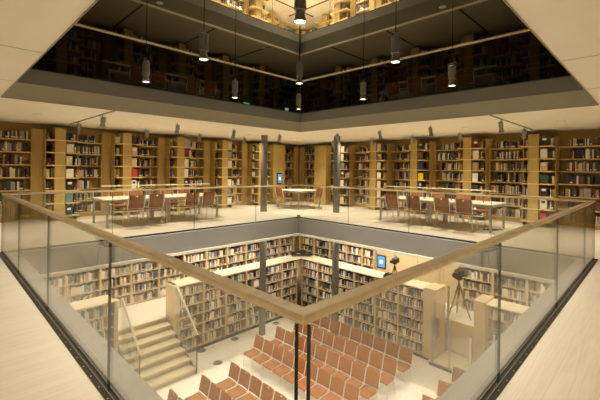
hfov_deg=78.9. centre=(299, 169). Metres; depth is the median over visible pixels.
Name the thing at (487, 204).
table
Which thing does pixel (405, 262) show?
wall panel
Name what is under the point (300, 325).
chair
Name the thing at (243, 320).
bookcase
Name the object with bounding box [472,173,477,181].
book
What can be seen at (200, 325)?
bookcase
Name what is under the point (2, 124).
wall
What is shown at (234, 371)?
chair
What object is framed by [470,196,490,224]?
chair
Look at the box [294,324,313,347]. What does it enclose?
chair
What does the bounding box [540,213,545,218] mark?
book
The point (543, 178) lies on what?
book
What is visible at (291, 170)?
bookcase
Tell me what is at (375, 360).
chair
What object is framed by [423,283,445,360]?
pillar
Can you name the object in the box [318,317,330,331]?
chair
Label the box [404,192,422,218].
chair
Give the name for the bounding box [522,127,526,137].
track spotlight
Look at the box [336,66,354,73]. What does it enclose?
bookcase
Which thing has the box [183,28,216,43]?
track
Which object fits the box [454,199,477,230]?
chair
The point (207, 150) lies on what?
pilaster
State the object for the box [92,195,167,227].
table
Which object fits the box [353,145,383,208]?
bookcase
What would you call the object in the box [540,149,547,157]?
book
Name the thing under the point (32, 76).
trim
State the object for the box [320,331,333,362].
chair
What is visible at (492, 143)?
bookcase
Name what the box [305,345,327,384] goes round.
chair
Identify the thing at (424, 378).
floor
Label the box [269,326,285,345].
chair
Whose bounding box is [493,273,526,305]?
bookcase
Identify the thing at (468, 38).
bookcase
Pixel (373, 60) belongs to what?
bookcase
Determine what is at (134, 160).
book
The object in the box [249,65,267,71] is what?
bookcase
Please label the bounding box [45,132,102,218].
bookcase
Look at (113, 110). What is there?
track
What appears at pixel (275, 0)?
track
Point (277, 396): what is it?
chair
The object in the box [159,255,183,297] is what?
bookcase
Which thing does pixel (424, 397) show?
chair
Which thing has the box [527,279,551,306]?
bookcase
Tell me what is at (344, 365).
chair
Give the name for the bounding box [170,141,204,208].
bookcase
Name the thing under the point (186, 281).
countertop
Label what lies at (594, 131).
wall
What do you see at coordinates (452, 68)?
pendant light
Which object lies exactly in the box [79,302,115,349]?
bookcase
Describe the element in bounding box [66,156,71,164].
book
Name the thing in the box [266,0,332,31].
ceiling
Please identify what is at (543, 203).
book
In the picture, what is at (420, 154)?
book
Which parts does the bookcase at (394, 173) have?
panel, panel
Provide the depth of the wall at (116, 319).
10.83 m
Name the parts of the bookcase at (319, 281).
panel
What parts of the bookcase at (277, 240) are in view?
panel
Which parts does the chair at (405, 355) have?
seat, backrest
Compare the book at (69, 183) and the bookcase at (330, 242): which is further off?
the bookcase at (330, 242)
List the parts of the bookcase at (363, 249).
panel, panel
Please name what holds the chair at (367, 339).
on the floor at (424, 378)
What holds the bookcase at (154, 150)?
on the floor at (35, 364)
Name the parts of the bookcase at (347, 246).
panel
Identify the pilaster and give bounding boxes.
[31,128,42,219]
[102,133,110,214]
[158,137,165,210]
[200,141,210,207]
[242,144,247,204]
[292,147,298,200]
[299,147,303,200]
[370,0,373,10]
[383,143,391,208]
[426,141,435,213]
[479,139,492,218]
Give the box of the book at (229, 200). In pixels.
[227,197,231,203]
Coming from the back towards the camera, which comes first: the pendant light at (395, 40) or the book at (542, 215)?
the book at (542, 215)
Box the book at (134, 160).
[132,158,136,165]
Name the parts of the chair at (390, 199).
backrest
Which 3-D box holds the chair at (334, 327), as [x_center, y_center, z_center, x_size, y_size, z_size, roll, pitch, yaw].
[1.096,5.829,12.825,0.453,0.873,0.522,1,0,45]
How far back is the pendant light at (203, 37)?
5.32 m
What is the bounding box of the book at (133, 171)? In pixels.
[131,169,136,176]
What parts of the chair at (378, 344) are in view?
backrest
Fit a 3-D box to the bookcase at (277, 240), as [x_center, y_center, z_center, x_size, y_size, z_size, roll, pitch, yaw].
[-1.550,4.284,18.446,0.380,1.595,1.050,1,0,45]
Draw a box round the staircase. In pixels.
[118,285,198,389]
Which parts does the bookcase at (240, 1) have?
shelf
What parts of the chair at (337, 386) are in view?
seat, backrest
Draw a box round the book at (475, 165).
[473,163,478,169]
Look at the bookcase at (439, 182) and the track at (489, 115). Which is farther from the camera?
the bookcase at (439, 182)
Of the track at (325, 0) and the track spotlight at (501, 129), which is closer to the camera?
the track spotlight at (501, 129)
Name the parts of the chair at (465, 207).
frame, backrest, seat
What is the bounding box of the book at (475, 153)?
[473,150,478,158]
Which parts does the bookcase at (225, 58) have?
panel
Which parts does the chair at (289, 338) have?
seat, backrest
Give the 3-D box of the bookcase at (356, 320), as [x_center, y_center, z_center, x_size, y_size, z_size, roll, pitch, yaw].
[2.602,5.163,14.169,0.965,2.240,0.400,1,0,45]
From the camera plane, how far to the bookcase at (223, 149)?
14.82 m
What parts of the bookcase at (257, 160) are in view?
panel, panel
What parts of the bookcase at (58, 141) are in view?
panel, panel, panel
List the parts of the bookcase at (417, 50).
panel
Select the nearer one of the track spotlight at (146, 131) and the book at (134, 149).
the track spotlight at (146, 131)
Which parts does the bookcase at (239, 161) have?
panel, panel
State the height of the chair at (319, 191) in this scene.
0.873 m
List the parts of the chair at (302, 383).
seat, backrest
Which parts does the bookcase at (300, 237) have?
panel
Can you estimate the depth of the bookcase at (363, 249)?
16.48 m
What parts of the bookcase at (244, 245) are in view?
panel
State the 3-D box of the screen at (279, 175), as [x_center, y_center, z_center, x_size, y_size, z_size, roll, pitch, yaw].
[-0.948,0.408,16.876,0.047,0.500,0.300,1,0,45]
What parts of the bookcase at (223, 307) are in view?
panel, shelf, shelf, shelf, shelf, panel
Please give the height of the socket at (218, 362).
0.012 m
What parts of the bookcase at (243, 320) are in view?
panel, shelf, panel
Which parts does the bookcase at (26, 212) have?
shelf, shelf, shelf, shelf, panel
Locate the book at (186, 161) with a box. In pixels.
[184,159,188,166]
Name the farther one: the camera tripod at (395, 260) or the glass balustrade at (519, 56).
the camera tripod at (395, 260)
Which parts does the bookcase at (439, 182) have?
panel, panel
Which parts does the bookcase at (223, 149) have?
panel, panel, panel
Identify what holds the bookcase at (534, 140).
on the floor at (35, 364)
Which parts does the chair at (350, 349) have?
seat, backrest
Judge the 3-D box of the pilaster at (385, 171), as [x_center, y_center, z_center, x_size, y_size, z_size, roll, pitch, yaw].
[3.715,0.286,15.155,0.298,2.720,0.360,1,0,45]
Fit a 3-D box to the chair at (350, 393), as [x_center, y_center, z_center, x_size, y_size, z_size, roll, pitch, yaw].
[1.147,5.830,8.958,0.453,0.873,0.522,1,0,45]
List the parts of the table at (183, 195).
leg, table frame, leg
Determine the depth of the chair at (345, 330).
12.63 m
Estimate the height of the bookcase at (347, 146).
2.700 m
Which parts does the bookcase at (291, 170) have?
panel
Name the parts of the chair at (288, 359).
seat, backrest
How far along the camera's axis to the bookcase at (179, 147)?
13.47 m
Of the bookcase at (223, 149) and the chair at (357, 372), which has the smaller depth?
the chair at (357, 372)
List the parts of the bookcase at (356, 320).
panel, shelf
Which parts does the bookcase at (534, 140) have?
panel, panel, shelf, shelf, panel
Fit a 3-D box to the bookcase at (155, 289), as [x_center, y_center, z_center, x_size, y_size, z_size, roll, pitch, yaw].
[-5.986,4.228,13.973,0.380,1.595,1.050,1,0,45]
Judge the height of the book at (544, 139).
0.279 m
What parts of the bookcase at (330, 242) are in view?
panel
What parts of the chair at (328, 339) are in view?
seat, backrest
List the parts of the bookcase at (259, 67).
panel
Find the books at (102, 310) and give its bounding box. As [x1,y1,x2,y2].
[0,0,599,352]
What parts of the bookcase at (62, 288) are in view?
panel, panel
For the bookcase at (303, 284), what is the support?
on the floor at (424, 378)
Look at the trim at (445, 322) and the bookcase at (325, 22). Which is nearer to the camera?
the trim at (445, 322)
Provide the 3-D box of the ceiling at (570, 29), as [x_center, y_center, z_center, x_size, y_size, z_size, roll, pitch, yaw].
[0.015,-1.315,6.505,18.200,0.070,18.200,1,0,45]
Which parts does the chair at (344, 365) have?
seat, backrest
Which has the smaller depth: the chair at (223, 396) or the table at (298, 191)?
the chair at (223, 396)
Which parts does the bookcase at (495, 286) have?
panel, shelf, shelf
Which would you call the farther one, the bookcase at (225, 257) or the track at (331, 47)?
the bookcase at (225, 257)
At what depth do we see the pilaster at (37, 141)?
10.82 m
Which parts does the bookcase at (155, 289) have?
panel, shelf, shelf, shelf, shelf, panel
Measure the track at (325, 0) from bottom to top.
0.039 m
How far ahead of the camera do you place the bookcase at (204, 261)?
15.70 m
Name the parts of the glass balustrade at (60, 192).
handrail, glass panel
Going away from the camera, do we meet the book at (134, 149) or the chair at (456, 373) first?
the chair at (456, 373)
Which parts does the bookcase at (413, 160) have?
panel, panel, panel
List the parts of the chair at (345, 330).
backrest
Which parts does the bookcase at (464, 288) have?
panel, shelf, shelf, panel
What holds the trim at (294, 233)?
attached to the ceiling at (549, 281)
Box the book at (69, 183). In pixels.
[66,180,73,189]
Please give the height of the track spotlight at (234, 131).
0.305 m
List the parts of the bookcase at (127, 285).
panel, shelf, shelf, panel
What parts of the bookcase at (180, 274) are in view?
panel, panel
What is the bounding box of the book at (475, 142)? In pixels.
[473,140,478,147]
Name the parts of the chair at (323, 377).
seat, backrest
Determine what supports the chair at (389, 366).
on the floor at (424, 378)
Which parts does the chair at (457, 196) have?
backrest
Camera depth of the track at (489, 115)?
9.09 m
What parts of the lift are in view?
post, frame, gate post, post, panel, post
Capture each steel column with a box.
[259,241,265,335]
[260,135,267,211]
[331,242,338,334]
[333,136,339,212]
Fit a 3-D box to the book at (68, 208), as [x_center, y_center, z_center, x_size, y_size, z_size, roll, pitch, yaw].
[-6.960,1.235,10.970,0.033,0.253,0.162,1,0,45]
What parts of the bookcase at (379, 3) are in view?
panel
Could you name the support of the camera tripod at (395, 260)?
on the countertop at (186, 281)
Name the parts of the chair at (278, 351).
seat, backrest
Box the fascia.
[2,82,597,131]
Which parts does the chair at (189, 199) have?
backrest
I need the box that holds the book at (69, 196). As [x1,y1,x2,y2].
[66,193,72,202]
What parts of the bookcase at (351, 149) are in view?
panel, panel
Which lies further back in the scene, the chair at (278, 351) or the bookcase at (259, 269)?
the bookcase at (259, 269)
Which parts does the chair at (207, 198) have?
backrest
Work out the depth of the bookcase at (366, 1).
14.38 m
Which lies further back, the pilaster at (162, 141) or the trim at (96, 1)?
the pilaster at (162, 141)
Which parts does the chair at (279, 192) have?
backrest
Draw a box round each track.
[70,110,114,124]
[113,4,142,27]
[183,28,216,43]
[233,46,270,59]
[275,0,312,16]
[289,0,328,16]
[331,47,367,61]
[386,30,419,47]
[458,9,487,32]
[489,115,532,129]
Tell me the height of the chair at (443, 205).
0.873 m
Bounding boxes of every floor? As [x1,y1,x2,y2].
[0,201,599,399]
[118,270,473,328]
[129,317,453,399]
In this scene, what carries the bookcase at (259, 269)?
on the floor at (424, 378)
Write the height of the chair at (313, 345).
0.873 m
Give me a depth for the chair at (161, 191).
12.34 m
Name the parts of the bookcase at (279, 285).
panel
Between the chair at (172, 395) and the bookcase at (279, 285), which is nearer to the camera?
the chair at (172, 395)
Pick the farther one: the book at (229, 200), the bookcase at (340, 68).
the bookcase at (340, 68)
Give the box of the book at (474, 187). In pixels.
[472,185,477,192]
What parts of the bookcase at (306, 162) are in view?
panel, panel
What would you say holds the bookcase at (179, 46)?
on the floor
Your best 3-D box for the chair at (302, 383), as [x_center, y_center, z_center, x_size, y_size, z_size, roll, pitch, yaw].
[0.167,5.817,9.929,0.453,0.873,0.522,1,0,45]
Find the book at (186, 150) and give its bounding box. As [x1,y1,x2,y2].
[184,149,187,156]
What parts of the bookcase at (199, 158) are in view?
panel, panel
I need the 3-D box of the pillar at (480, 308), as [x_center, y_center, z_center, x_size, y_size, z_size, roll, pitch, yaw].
[5.696,5.157,11.299,0.330,2.330,0.780,1,0,45]
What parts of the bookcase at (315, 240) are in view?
panel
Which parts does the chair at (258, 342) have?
seat, backrest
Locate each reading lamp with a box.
[100,183,208,194]
[387,186,495,202]
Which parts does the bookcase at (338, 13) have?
panel, shelf, shelf, panel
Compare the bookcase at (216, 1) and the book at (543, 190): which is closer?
the book at (543, 190)
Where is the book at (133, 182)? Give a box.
[131,180,135,187]
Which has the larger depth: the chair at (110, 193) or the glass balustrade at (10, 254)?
the chair at (110, 193)
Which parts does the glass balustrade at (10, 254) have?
glass panel, glass panel, glass panel, handrail, glass panel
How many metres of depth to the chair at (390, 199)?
11.28 m
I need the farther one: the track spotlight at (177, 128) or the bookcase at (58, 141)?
the bookcase at (58, 141)
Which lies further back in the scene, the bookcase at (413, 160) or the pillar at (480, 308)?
the bookcase at (413, 160)
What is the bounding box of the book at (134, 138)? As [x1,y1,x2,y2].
[132,136,136,143]
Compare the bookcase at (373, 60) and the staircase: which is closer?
the staircase
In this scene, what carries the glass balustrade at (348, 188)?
on the floor at (35, 364)
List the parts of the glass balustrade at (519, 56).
glass panel, glass panel, handrail, glass panel, glass panel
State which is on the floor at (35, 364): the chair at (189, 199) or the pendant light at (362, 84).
the chair at (189, 199)
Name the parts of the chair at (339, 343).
seat, backrest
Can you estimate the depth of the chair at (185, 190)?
12.72 m
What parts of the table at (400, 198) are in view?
leg, table frame, leg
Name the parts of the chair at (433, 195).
backrest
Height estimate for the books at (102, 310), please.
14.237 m
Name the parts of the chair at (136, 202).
seat, backrest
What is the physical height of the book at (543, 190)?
0.271 m
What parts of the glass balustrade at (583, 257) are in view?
glass panel, handrail, glass panel, glass panel, glass panel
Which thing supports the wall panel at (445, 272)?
attached to the wall
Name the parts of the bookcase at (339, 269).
panel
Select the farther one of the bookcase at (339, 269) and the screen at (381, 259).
the screen at (381, 259)
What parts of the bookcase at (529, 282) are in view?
panel, shelf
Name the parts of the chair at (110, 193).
backrest, seat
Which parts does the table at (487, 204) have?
leg, table frame, leg, leg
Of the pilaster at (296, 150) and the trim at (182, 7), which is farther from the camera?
the pilaster at (296, 150)
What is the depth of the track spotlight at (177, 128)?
10.06 m
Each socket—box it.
[197,348,205,352]
[213,360,222,364]
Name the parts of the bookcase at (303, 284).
panel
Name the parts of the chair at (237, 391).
seat, backrest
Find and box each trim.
[1,0,598,131]
[17,69,583,121]
[21,218,571,399]
[40,233,555,280]
[139,0,477,53]
[445,322,446,350]
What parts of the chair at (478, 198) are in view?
seat, backrest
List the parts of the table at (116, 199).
leg, leg, table frame, leg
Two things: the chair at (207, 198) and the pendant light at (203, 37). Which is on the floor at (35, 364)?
the chair at (207, 198)
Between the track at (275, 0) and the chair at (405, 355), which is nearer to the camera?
the chair at (405, 355)
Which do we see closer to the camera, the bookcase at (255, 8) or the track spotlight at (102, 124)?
the track spotlight at (102, 124)
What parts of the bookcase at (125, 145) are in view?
panel, panel, panel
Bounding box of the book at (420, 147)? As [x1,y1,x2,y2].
[418,143,422,149]
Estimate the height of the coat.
0.247 m
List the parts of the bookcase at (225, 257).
panel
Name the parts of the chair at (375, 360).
seat, backrest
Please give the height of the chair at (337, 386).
0.873 m
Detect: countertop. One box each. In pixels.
[69,295,118,310]
[166,253,430,289]
[486,298,528,314]
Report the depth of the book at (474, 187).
12.08 m
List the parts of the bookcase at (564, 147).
panel, shelf, shelf, shelf, shelf, shelf, shelf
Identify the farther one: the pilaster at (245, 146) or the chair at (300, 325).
the pilaster at (245, 146)
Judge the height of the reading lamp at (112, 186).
0.350 m
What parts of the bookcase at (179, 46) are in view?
panel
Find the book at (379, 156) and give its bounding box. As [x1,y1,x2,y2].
[377,154,381,159]
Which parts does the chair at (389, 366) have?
seat, backrest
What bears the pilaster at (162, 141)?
on the floor at (35, 364)
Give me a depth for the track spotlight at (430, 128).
9.92 m
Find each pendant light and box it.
[142,13,149,82]
[199,0,208,60]
[232,21,237,98]
[294,0,305,24]
[296,25,300,109]
[296,25,302,84]
[360,0,365,99]
[391,0,399,63]
[448,5,455,86]
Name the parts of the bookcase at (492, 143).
panel, shelf, shelf, shelf, shelf, shelf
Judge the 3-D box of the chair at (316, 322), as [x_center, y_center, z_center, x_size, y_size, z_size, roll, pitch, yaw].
[0.443,5.821,13.473,0.453,0.873,0.522,1,0,45]
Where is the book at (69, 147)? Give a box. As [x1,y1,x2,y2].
[66,144,73,152]
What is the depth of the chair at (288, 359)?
10.62 m
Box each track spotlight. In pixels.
[76,122,81,132]
[99,115,105,127]
[144,128,148,137]
[174,123,179,133]
[231,129,235,137]
[428,125,433,135]
[458,131,462,140]
[498,120,504,131]
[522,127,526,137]
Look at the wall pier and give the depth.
15.78 m
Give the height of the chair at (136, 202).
0.873 m
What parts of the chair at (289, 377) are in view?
seat, backrest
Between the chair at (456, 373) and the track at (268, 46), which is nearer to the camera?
the chair at (456, 373)
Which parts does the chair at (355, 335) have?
backrest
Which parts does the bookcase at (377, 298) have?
panel, shelf, shelf, shelf, shelf, panel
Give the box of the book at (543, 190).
[540,187,547,196]
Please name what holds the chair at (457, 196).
on the floor at (35, 364)
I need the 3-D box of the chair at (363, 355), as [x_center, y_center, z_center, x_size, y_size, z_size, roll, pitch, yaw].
[1.761,5.837,10.883,0.453,0.873,0.522,1,0,45]
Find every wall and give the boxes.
[0,23,298,188]
[113,297,117,352]
[118,235,297,335]
[166,281,178,336]
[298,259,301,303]
[299,29,599,163]
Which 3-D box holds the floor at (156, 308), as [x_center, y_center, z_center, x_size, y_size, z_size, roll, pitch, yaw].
[-0.068,5.175,7.000,18.900,0.150,18.900,1,0,45]
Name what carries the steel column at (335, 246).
on the floor at (424, 378)
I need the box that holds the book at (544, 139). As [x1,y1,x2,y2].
[540,136,548,145]
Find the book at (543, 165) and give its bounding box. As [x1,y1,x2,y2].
[540,162,546,170]
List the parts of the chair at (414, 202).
backrest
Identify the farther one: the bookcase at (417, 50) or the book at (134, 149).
the bookcase at (417, 50)
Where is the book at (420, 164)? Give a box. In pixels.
[418,162,422,169]
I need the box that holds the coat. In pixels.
[291,249,311,255]
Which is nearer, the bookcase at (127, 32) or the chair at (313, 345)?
the chair at (313, 345)
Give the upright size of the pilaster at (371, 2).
2.720 m
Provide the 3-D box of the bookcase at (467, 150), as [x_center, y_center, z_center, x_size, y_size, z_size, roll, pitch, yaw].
[5.846,0.303,12.351,0.855,2.740,0.560,1,0,45]
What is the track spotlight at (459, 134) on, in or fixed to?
attached to the ceiling at (570, 29)
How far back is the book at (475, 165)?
12.07 m
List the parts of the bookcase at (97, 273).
shelf, shelf, panel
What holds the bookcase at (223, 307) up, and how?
on the floor at (424, 378)
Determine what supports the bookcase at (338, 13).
on the floor
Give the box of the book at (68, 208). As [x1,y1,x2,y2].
[66,206,71,214]
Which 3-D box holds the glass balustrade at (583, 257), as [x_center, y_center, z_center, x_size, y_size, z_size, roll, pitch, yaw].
[2.716,1.089,3.991,0.121,1.111,7.815,1,0,45]
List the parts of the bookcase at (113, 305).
panel, shelf, shelf, panel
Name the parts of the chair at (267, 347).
seat, backrest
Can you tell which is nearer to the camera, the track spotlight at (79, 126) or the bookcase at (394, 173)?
the track spotlight at (79, 126)
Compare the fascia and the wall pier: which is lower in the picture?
the wall pier
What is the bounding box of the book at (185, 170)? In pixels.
[184,169,187,176]
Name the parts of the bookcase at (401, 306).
panel, shelf, shelf, shelf, shelf, shelf, shelf, panel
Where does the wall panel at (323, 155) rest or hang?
on the floor at (35, 364)
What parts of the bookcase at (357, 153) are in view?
panel, panel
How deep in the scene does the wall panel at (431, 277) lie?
14.61 m
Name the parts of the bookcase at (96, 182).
shelf, panel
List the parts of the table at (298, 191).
leg, table frame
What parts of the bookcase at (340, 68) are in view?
panel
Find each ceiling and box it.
[0,0,599,144]
[41,233,554,283]
[80,0,524,79]
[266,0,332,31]
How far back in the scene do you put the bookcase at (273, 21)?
18.91 m
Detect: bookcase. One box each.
[0,128,32,222]
[42,128,80,220]
[44,275,65,299]
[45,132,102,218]
[66,269,100,301]
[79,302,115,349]
[100,263,131,307]
[110,133,142,215]
[113,28,141,38]
[115,136,158,213]
[131,260,158,304]
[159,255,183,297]
[165,137,193,211]
[167,43,191,50]
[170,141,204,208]
[179,282,203,350]
[184,251,206,277]
[203,276,226,344]
[207,247,227,268]
[210,140,235,207]
[211,0,229,7]
[212,55,233,63]
[226,272,246,335]
[227,0,243,12]
[227,244,245,267]
[232,144,242,205]
[244,0,268,21]
[246,242,259,263]
[246,269,259,328]
[247,143,269,204]
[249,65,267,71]
[265,263,281,320]
[266,12,279,24]
[266,239,279,257]
[279,236,293,256]
[282,260,297,303]
[285,148,293,201]
[299,236,313,254]
[301,259,317,306]
[304,148,314,201]
[314,238,328,256]
[317,263,331,318]
[320,15,332,27]
[329,241,345,260]
[330,0,355,23]
[330,144,353,206]
[331,146,347,204]
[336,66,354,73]
[338,269,353,327]
[346,245,361,266]
[349,0,369,15]
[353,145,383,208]
[353,272,374,335]
[362,248,375,269]
[365,142,390,209]
[370,0,398,9]
[371,57,390,64]
[374,278,397,343]
[391,143,426,212]
[397,284,423,355]
[405,140,433,213]
[410,47,434,54]
[434,140,479,217]
[456,138,488,219]
[461,34,489,43]
[462,267,492,311]
[486,306,516,349]
[488,138,544,222]
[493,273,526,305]
[520,134,557,226]
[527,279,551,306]
[557,135,599,229]
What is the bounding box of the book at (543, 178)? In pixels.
[540,175,547,183]
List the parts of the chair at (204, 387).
seat, backrest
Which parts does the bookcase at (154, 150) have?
panel, panel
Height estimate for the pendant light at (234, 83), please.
6.650 m
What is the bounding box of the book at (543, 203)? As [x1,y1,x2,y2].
[540,200,546,208]
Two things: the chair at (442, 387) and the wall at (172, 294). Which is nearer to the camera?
the chair at (442, 387)
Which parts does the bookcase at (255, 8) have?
panel, shelf, panel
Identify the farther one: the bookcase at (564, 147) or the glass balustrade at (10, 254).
the bookcase at (564, 147)
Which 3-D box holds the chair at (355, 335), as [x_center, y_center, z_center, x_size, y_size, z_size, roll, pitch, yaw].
[1.749,5.837,12.178,0.453,0.873,0.522,1,0,45]
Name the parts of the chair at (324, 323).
backrest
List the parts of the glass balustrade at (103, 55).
glass panel, glass panel, handrail, glass panel, glass panel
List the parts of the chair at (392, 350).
backrest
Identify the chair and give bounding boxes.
[108,191,128,221]
[122,194,145,227]
[128,191,147,218]
[142,194,164,224]
[160,190,178,214]
[167,388,178,399]
[177,189,195,214]
[178,192,199,220]
[185,374,210,399]
[195,192,215,219]
[207,382,221,399]
[216,362,240,390]
[220,390,232,399]
[226,368,250,398]
[237,375,262,399]
[243,334,264,371]
[252,339,273,372]
[260,383,274,399]
[262,344,283,378]
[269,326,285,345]
[272,350,294,390]
[273,391,287,399]
[275,187,290,208]
[278,186,291,205]
[280,330,294,364]
[283,356,305,396]
[284,336,304,369]
[285,322,303,343]
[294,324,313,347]
[298,361,318,399]
[299,340,315,368]
[303,319,320,339]
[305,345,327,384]
[307,188,323,208]
[310,368,331,399]
[311,327,323,344]
[317,350,339,383]
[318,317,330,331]
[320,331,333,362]
[320,374,344,399]
[325,336,345,363]
[329,319,340,337]
[332,323,350,352]
[333,356,352,396]
[336,340,357,371]
[342,362,365,399]
[343,327,361,350]
[343,382,359,399]
[348,345,369,380]
[354,332,373,362]
[359,368,380,399]
[361,351,383,387]
[366,336,386,368]
[378,341,399,374]
[379,357,397,399]
[385,194,404,222]
[392,346,413,386]
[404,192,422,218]
[405,195,426,225]
[422,394,434,399]
[425,193,444,220]
[433,197,455,229]
[435,380,450,399]
[450,195,470,223]
[451,366,464,384]
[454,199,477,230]
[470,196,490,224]
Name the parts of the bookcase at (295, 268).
panel, panel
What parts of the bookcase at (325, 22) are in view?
panel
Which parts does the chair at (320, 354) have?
seat, backrest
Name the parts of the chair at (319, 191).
backrest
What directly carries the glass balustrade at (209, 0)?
on the floor
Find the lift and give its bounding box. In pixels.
[429,286,473,373]
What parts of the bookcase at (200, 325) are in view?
panel, shelf, shelf, shelf, shelf, shelf, panel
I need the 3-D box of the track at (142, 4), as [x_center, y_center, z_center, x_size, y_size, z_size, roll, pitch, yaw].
[-5.371,-4.752,11.327,2.500,0.029,0.024,1,0,45]
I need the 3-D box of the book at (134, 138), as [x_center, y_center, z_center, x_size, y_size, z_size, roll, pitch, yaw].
[-5.596,-0.999,12.319,0.030,0.274,0.159,1,0,45]
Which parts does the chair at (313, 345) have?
seat, backrest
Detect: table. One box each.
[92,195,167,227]
[152,193,218,221]
[277,189,319,209]
[379,196,444,225]
[429,199,505,232]
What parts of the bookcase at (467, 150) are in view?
panel, panel, panel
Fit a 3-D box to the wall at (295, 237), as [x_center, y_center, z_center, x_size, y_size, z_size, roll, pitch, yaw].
[-6.723,4.156,13.613,0.120,4.220,18.900,1,0,45]
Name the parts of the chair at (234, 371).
seat, backrest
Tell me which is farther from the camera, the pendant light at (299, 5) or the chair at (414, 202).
the chair at (414, 202)
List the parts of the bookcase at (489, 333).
panel, shelf, shelf, panel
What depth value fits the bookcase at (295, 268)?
16.24 m
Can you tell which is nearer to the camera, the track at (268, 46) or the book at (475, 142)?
the book at (475, 142)
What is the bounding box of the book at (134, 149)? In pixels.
[132,147,136,154]
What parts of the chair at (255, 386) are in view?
seat, backrest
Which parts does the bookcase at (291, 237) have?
panel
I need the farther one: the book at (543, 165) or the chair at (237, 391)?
the book at (543, 165)
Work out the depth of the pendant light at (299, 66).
6.74 m
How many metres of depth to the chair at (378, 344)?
11.66 m
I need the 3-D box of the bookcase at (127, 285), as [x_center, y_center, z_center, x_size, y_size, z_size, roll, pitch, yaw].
[-6.725,4.219,13.227,0.380,1.595,1.050,1,0,45]
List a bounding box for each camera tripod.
[390,256,398,273]
[446,266,470,320]
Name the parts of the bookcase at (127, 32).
panel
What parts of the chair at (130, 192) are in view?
backrest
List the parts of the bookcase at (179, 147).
panel, panel, panel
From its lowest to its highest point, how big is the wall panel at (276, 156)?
2.720 m
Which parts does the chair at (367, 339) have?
backrest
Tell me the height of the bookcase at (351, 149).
2.740 m
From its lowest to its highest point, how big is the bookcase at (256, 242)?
1.595 m
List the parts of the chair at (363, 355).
seat, backrest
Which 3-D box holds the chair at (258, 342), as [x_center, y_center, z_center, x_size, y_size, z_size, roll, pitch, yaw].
[-1.466,5.797,11.549,0.453,0.873,0.522,1,0,45]
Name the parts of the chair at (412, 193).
backrest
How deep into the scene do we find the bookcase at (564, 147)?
10.89 m
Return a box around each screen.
[277,173,281,183]
[377,254,385,268]
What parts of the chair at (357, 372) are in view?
seat, backrest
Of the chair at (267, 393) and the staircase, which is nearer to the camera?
the chair at (267, 393)
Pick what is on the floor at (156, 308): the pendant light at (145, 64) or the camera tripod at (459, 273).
the camera tripod at (459, 273)
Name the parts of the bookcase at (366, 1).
shelf, shelf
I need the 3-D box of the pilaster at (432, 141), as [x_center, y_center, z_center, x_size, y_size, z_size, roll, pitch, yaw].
[5.042,0.303,13.838,0.298,2.720,0.360,1,0,45]
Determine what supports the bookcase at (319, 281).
on the floor at (424, 378)
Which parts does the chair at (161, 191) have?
backrest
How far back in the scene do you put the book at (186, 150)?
13.66 m
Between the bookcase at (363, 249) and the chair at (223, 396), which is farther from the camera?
the bookcase at (363, 249)
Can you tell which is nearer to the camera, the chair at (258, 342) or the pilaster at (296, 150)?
the chair at (258, 342)
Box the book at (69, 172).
[66,169,73,176]
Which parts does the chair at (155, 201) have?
backrest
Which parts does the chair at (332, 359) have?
seat, backrest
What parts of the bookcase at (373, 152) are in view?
panel, panel, panel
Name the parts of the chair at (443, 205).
backrest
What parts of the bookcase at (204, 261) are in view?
panel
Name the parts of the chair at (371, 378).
seat, backrest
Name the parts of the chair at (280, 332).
seat, backrest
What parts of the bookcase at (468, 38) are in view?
panel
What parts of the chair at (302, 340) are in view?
seat, backrest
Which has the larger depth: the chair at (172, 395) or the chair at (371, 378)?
the chair at (371, 378)
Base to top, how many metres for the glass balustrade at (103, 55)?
1.111 m
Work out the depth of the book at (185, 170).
13.65 m
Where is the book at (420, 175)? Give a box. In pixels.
[418,173,422,179]
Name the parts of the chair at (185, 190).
backrest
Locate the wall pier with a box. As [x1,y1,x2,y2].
[386,252,394,273]
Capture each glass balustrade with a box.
[0,185,298,252]
[0,193,303,399]
[30,23,299,113]
[209,0,300,35]
[299,185,597,259]
[300,29,570,113]
[301,0,400,35]
[304,200,597,399]
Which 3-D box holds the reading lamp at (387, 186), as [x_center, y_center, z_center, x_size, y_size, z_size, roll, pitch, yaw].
[4.168,0.737,11.179,3.350,0.350,0.140,1,0,45]
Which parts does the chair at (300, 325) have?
backrest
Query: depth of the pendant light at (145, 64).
6.78 m
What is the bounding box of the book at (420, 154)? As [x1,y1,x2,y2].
[418,152,422,159]
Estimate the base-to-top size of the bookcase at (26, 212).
2.700 m
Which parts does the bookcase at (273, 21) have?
panel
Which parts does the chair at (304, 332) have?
backrest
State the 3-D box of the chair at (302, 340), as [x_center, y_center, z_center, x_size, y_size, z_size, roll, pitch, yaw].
[-0.165,5.813,11.554,0.453,0.873,0.522,1,0,45]
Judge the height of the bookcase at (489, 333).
2.240 m
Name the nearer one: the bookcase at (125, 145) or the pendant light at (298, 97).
the pendant light at (298, 97)
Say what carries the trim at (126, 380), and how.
attached to the floor at (35, 364)
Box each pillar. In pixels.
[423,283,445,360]
[473,294,493,362]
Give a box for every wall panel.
[267,145,284,203]
[314,145,331,204]
[376,250,385,272]
[395,254,417,279]
[418,258,438,283]
[439,264,461,306]
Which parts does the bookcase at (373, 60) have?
panel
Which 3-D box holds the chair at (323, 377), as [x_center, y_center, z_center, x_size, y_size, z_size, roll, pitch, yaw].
[0.494,5.822,9.605,0.453,0.873,0.522,1,0,45]

